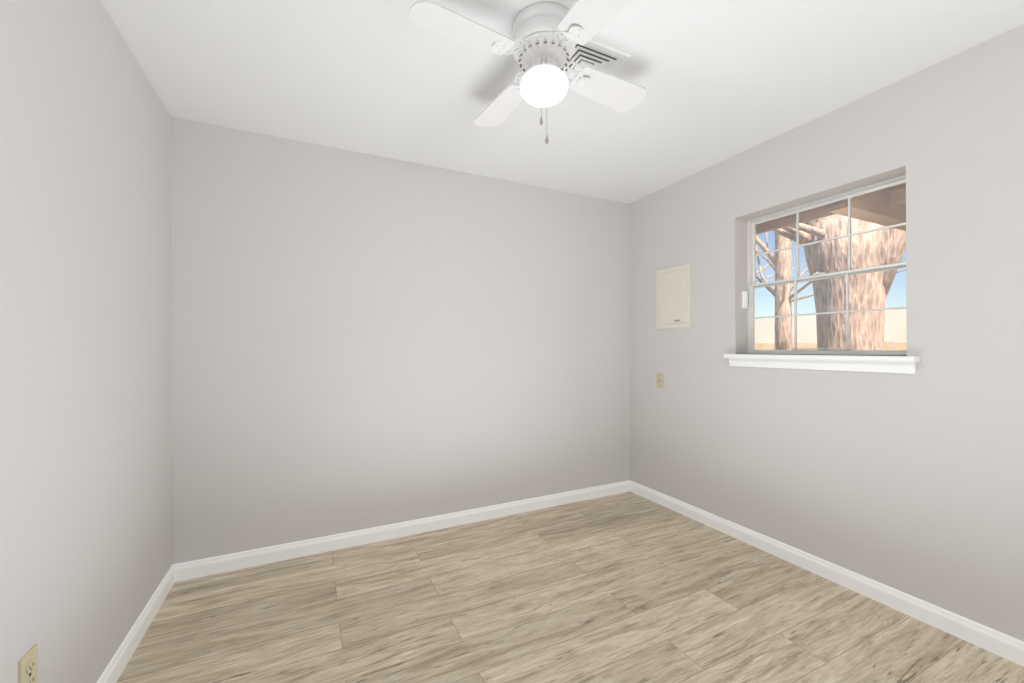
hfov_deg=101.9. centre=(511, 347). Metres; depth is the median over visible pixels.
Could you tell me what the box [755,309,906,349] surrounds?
backdrop
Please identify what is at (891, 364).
window sill
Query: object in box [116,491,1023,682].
floor
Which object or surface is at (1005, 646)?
baseboard
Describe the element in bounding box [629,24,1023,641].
wall
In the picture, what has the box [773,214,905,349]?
tree
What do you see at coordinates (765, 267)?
tree
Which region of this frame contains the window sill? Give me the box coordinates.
[724,354,919,373]
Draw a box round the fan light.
[409,0,645,143]
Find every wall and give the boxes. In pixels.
[0,0,171,682]
[170,116,629,563]
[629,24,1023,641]
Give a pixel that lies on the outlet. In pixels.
(28, 667)
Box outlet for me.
[18,644,37,682]
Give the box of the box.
[656,263,690,328]
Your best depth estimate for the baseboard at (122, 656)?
1.71 m
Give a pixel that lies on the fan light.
(540, 45)
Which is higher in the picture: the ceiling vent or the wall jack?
the ceiling vent
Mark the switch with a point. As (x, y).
(744, 299)
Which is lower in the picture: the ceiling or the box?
the box
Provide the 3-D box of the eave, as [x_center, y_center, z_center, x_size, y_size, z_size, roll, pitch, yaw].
[3.262,-0.990,2.698,3.000,0.415,10.000,0,0,-26]
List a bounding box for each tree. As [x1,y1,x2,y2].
[756,232,905,349]
[756,241,806,281]
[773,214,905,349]
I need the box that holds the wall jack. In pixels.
[656,373,663,387]
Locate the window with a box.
[747,174,906,355]
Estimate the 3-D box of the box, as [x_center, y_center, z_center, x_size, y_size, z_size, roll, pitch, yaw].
[1.196,-0.376,3.101,0.018,0.460,0.322,0,0,-26]
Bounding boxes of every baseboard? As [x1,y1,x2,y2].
[97,564,176,682]
[177,480,628,581]
[629,480,1023,666]
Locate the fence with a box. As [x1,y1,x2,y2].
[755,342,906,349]
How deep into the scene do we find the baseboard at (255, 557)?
2.62 m
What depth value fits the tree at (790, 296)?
7.36 m
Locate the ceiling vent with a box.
[563,39,630,86]
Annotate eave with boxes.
[756,183,905,233]
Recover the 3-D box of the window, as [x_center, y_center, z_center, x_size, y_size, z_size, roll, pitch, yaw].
[1.735,-0.397,2.330,0.062,0.868,0.845,0,0,-26]
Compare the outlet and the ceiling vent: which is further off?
the ceiling vent
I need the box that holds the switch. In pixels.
[742,291,747,308]
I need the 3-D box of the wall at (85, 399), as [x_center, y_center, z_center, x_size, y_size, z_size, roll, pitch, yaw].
[-1.131,0.002,0.629,0.170,2.440,3.360,0,0,-26]
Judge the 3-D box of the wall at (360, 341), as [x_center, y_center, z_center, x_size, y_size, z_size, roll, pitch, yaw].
[-0.432,-0.001,2.931,3.438,2.440,0.170,0,0,-26]
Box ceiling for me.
[100,0,1023,203]

